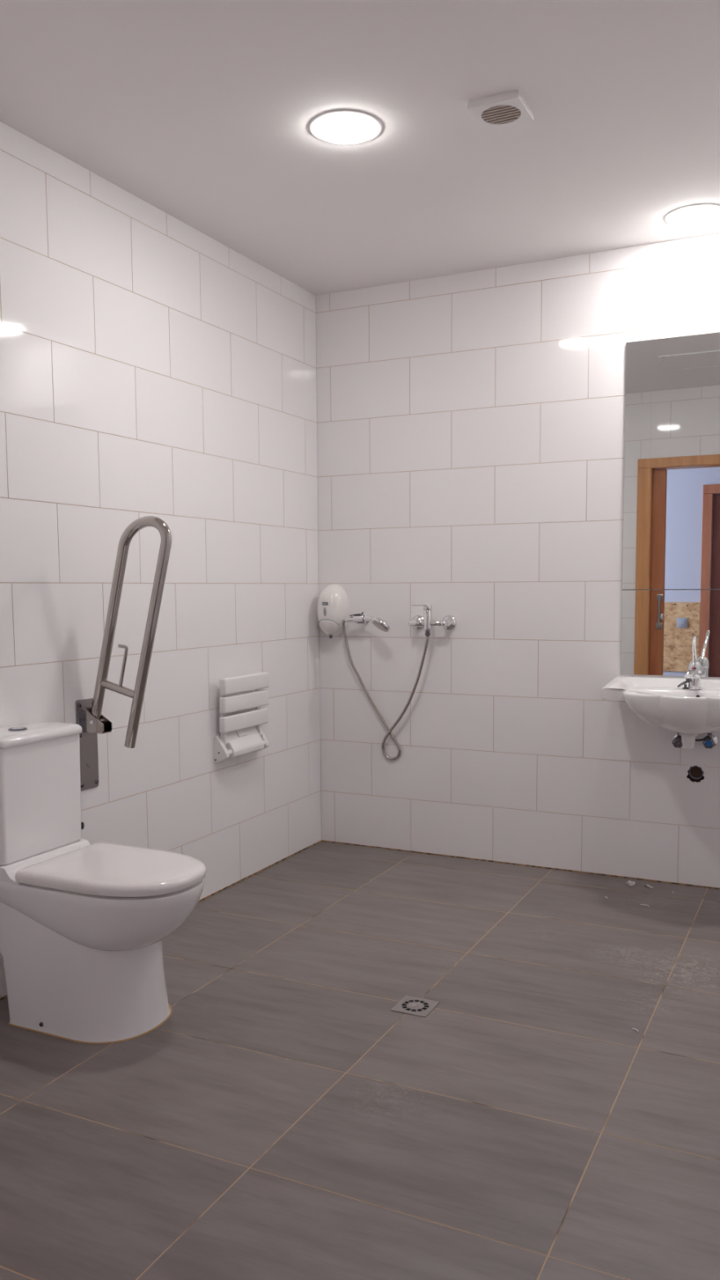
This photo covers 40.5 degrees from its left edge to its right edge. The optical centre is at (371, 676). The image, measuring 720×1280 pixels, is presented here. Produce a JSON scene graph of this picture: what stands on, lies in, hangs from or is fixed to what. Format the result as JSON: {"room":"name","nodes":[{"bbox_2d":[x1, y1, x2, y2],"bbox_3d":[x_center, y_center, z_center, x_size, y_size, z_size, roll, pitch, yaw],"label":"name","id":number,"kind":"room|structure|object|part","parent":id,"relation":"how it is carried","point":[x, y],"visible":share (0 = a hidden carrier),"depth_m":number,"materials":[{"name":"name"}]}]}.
{"room":"public restroom","nodes":[
{"label":"public restroom","id":0,"kind":"room"},
{"bbox_2d":[0,121,321,997],"bbox_3d":[-0.928,-0.357,3.307,0.070,2.700,3.130,2,6,25],"label":"wall","id":1,"kind":"structure","parent":0,"point":[149,366],"depth_m":3.54,"materials":[{"name":"white tile"}]},
{"bbox_2d":[80,822,84,829],"bbox_3d":[-0.960,0.481,3.146,0.069,0.048,0.048,2,6,25],"label":"water valve","id":2,"kind":"object","parent":1,"relation":"attached to","point":[82,823],"visible":0.23,"depth_m":3.13,"materials":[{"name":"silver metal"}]},
{"bbox_2d":[75,515,172,791],"bbox_3d":[-0.783,-0.062,3.131,0.365,0.891,0.096,2,6,25],"label":"grab bar","id":3,"kind":"object","parent":1,"relation":"attached to","point":[88,712],"visible":0.98,"depth_m":3.13,"materials":[{"name":"silver metal"}]},
{"bbox_3d":[-0.943,0.225,3.235,0.005,0.302,0.096,2,6,25],"label":"wall plate","id":4,"kind":"part","parent":3,"relation":"part of","materials":[{"name":"silver metal"}]},
{"bbox_2d":[0,840,321,1000],"bbox_3d":[-0.895,0.927,3.392,0.004,0.006,3.015,2,6,25],"label":"trim","id":5,"kind":"structure","parent":1,"relation":"attached to","point":[260,870],"depth_m":4.17,"materials":[{"name":"grey tile"}]},
{"bbox_2d":[213,671,269,762],"bbox_3d":[-0.532,0.163,4.021,0.067,0.339,0.332,2,6,25],"label":"shower bench","id":6,"kind":"object","parent":1,"relation":"attached to","point":[240,734],"visible":1,"depth_m":3.98,"materials":[{"name":"white plastic"}]},
{"bbox_3d":[-0.590,0.146,3.901,0.028,0.271,0.022,2,6,25],"label":"arm","id":7,"kind":"part","parent":6,"relation":"part of","materials":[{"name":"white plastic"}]},
{"bbox_3d":[-0.521,0.295,4.027,0.024,0.024,0.280,2,6,25],"label":"hinge rod","id":8,"kind":"part","parent":6,"relation":"part of","materials":[{"name":"white plastic"}]},
{"bbox_3d":[-0.477,0.124,4.134,0.028,0.271,0.022,2,6,25],"label":"arm","id":9,"kind":"part","parent":6,"relation":"part of","materials":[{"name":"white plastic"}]},
{"bbox_2d":[0,841,719,1279],"bbox_3d":[0.223,0.998,2.898,2.590,0.060,3.100,2,6,25],"label":"floor","id":10,"kind":"structure","parent":0,"point":[282,1122],"depth_m":2.38,"materials":[{"name":"grey tile"}]},
{"bbox_2d":[0,721,206,1044],"bbox_3d":[-0.790,0.568,2.793,0.679,0.828,0.358,2,6,25],"label":"toilet","id":11,"kind":"object","parent":10,"relation":"on","point":[83,926],"visible":1,"depth_m":2.70,"materials":[{"name":"white ceramic"}]},
{"bbox_3d":[-1.022,0.168,2.867,0.168,0.032,0.337,2,6,25],"label":"cistern lid","id":12,"kind":"part","parent":11,"relation":"part of","materials":[{"name":"white ceramic"}]},
{"bbox_2d":[0,839,90,884],"bbox_3d":[-0.999,0.546,2.891,0.214,0.058,0.336,2,6,25],"label":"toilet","id":13,"kind":"object","parent":11,"relation":"attached to","point":[11,869],"depth_m":2.81,"materials":[{"name":"white ceramic"}]},
{"bbox_3d":[-0.701,0.565,2.750,0.438,0.004,0.324,2,6,25],"label":"seat","id":14,"kind":"part","parent":11,"relation":"part of","materials":[{"name":"white plastic"}]},
{"bbox_3d":[-0.699,0.543,2.747,0.477,0.039,0.358,2,6,25],"label":"lid","id":15,"kind":"part","parent":11,"relation":"part of","materials":[{"name":"white plastic"}]},
{"bbox_2d":[390,995,439,1017],"bbox_3d":[0.129,0.969,2.868,0.111,0.005,0.111,2,6,25],"label":"floor drain","id":16,"kind":"object","parent":10,"relation":"on","point":[414,1006],"visible":1,"depth_m":2.86,"materials":[{"name":"silver metal"}]},
{"bbox_2d":[626,880,635,886],"bbox_3d":[1.065,0.851,4.011,0.037,0.021,0.032,-1,5,-5],"label":"paper scrap","id":17,"kind":"object","parent":10,"relation":"on","point":[629,883],"visible":1,"depth_m":4.00,"materials":[{"name":"grey paper"}]},
{"bbox_2d":[0,0,719,297],"bbox_3d":[0.199,-1.629,2.642,2.590,0.060,3.135,2,6,25],"label":"ceiling","id":18,"kind":"structure","parent":0,"point":[201,111],"depth_m":2.81,"materials":[{"name":"white paint"}]},
{"bbox_2d":[308,109,382,145],"bbox_3d":[-0.076,-1.611,2.874,0.218,0.015,0.218,2,6,25],"label":"recessed light","id":19,"kind":"object","parent":18,"relation":"in","point":[341,126],"visible":1,"depth_m":2.85,"materials":[{"name":"white plastic"}]},
{"bbox_2d":[315,114,376,143],"bbox_3d":[-0.076,-1.611,2.874,0.179,0.014,0.179,2,6,25],"label":"diffuser","id":20,"kind":"object","parent":19,"relation":"attached to","point":[329,128],"depth_m":2.85,"materials":[{"name":"white plastic"}]},
{"bbox_2d":[466,89,533,130],"bbox_3d":[0.367,-1.599,2.757,0.149,0.021,0.149,2,6,25],"label":"ventilation fan","id":21,"kind":"object","parent":18,"relation":"attached to","point":[510,108],"visible":1,"depth_m":2.73,"materials":[{"name":"white plastic"}]},
{"bbox_2d":[480,105,520,124],"bbox_3d":[0.367,-1.591,2.757,0.111,0.004,0.096,2,6,25],"label":"grille","id":22,"kind":"object","parent":21,"relation":"attached to","point":[490,114],"depth_m":2.76,"materials":[{"name":"beige"}]},
{"bbox_2d":[664,203,719,226],"bbox_3d":[1.186,-1.682,3.568,0.218,0.015,0.218,2,6,25],"label":"recessed light","id":23,"kind":"object","parent":18,"relation":"in","point":[695,215],"visible":1,"depth_m":3.54,"materials":[{"name":"white"}]},
{"bbox_2d":[315,233,719,888],"bbox_3d":[0.869,-0.444,4.138,2.590,2.700,0.070,2,6,25],"label":"wall","id":24,"kind":"structure","parent":0,"point":[471,425],"depth_m":4.25,"materials":[{"name":"white tile"}]},
{"bbox_2d":[316,583,349,638],"bbox_3d":[-0.191,-0.307,4.559,0.147,0.256,0.115,2,6,25],"label":"soap dispenser","id":25,"kind":"object","parent":24,"relation":"attached to","point":[333,604],"visible":0.98,"depth_m":4.52,"materials":[{"name":"white plastic"}]},
{"bbox_2d":[349,612,369,623],"bbox_3d":[-0.053,-0.271,4.509,0.072,0.057,0.090,2,6,25],"label":"holder","id":26,"kind":"object","parent":24,"relation":"attached to","point":[357,618],"visible":0.89,"depth_m":4.47,"materials":[{"name":"silver metal"}]},
{"bbox_3d":[-0.067,-0.287,4.483,0.067,0.020,0.017,2,6,25],"label":"lever","id":27,"kind":"part","parent":26,"relation":"part of","materials":[{"name":"silver metal"}]},
{"bbox_2d":[342,616,429,760],"bbox_3d":[0.061,0.061,4.454,0.440,0.674,0.148,2,6,25],"label":"shower","id":28,"kind":"object","parent":24,"relation":"attached to","point":[380,624],"visible":1,"depth_m":4.50,"materials":[{"name":"silver metal"}]},
{"bbox_3d":[-0.030,-0.254,4.460,0.186,0.047,0.042,4,6,37],"label":"handle","id":29,"kind":"part","parent":28,"relation":"part of","materials":[{"name":"silver metal"}]},
{"bbox_2d":[408,604,456,635],"bbox_3d":[0.240,-0.249,4.312,0.219,0.141,0.194,2,6,25],"label":"shower mixer","id":30,"kind":"object","parent":24,"relation":"attached to","point":[418,622],"visible":1,"depth_m":4.33,"materials":[{"name":"silver metal"}]},
{"bbox_2d":[425,631,430,635],"bbox_3d":[0.251,-0.193,4.338,0.025,0.025,0.025,2,6,25],"label":"outlet","id":31,"kind":"object","parent":30,"relation":"attached to","point":[427,633],"depth_m":4.33,"materials":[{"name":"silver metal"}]},
{"bbox_2d":[321,840,719,889],"bbox_3d":[0.860,0.841,4.222,2.450,0.006,0.004,2,6,25],"label":"trim","id":32,"kind":"structure","parent":24,"relation":"attached to","point":[322,840],"depth_m":4.29,"materials":[{"name":"grey tile"}]},
{"bbox_2d":[601,675,719,749],"bbox_3d":[1.224,0.153,3.746,0.686,0.252,0.426,2,6,25],"label":"washbasin","id":33,"kind":"object","parent":24,"relation":"attached to","point":[659,702],"visible":1,"depth_m":3.68,"materials":[{"name":"white ceramic"}]},
{"bbox_2d":[676,680,688,688],"bbox_3d":[1.229,0.029,3.830,0.052,0.038,0.024,1,5,14],"label":"faucet spout","id":34,"kind":"object","parent":33,"relation":"on","point":[685,682],"visible":0.91,"depth_m":3.82,"materials":[{"name":"silver metal"}]},
{"bbox_2d":[684,635,702,689],"bbox_3d":[1.249,-0.055,3.777,0.054,0.214,0.134,2,6,25],"label":"tap","id":35,"kind":"object","parent":33,"relation":"on","point":[693,675],"visible":1,"depth_m":3.79,"materials":[{"name":"silver metal"}]},
{"bbox_3d":[1.246,-0.004,3.778,0.050,0.046,0.109,2,6,25],"label":"spout","id":36,"kind":"part","parent":35,"relation":"part of","materials":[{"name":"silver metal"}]},
{"bbox_3d":[1.246,-0.106,3.759,0.016,0.110,0.106,2,6,21],"label":"lever","id":37,"kind":"part","parent":35,"relation":"part of","materials":[{"name":"silver metal"}]},
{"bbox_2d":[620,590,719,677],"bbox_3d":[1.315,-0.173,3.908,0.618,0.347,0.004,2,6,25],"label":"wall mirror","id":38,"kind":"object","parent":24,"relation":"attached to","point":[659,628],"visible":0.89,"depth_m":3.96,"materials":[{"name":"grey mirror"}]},
{"bbox_2d":[622,332,719,589],"bbox_3d":[1.311,-0.843,3.844,0.616,0.992,0.008,2,6,25],"label":"wall mirror","id":39,"kind":"object","parent":24,"relation":"attached to","point":[671,527],"visible":1,"depth_m":3.89,"materials":[{"name":"grey mirror"}]},
{"bbox_2d":[671,733,682,747],"bbox_3d":[1.244,0.259,3.942,0.056,0.064,0.079,2,6,25],"label":"valve","id":40,"kind":"object","parent":24,"relation":"attached to","point":[677,742],"visible":0.74,"depth_m":3.91,"materials":[{"name":"silver metal"}]},
{"bbox_2d":[686,763,705,782],"bbox_3d":[1.331,0.390,3.989,0.070,0.076,0.060,2,6,25],"label":"pipe","id":41,"kind":"object","parent":24,"relation":"attached to","point":[695,772],"visible":1,"depth_m":3.98,"materials":[{"name":"black plastic"}]},
{"bbox_2d":[702,733,718,748],"bbox_3d":[1.350,0.258,3.890,0.056,0.064,0.079,2,6,25],"label":"valve","id":42,"kind":"object","parent":24,"relation":"attached to","point":[712,740],"visible":0.97,"depth_m":3.86,"materials":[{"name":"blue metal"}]},
{"bbox_2d":[680,735,707,741],"bbox_3d":[1.284,0.245,3.887,0.108,0.020,0.040,2,6,25],"label":"supply hose","id":43,"kind":"object","parent":42,"relation":"attached to","point":[706,736],"visible":0.43,"depth_m":3.87,"materials":[{"name":"black plastic"}]},
{"bbox_3d":[1.339,0.264,3.868,0.045,0.042,0.024,2,6,25],"label":"knob","id":44,"kind":"part","parent":42,"relation":"part of","materials":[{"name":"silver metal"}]}
]}

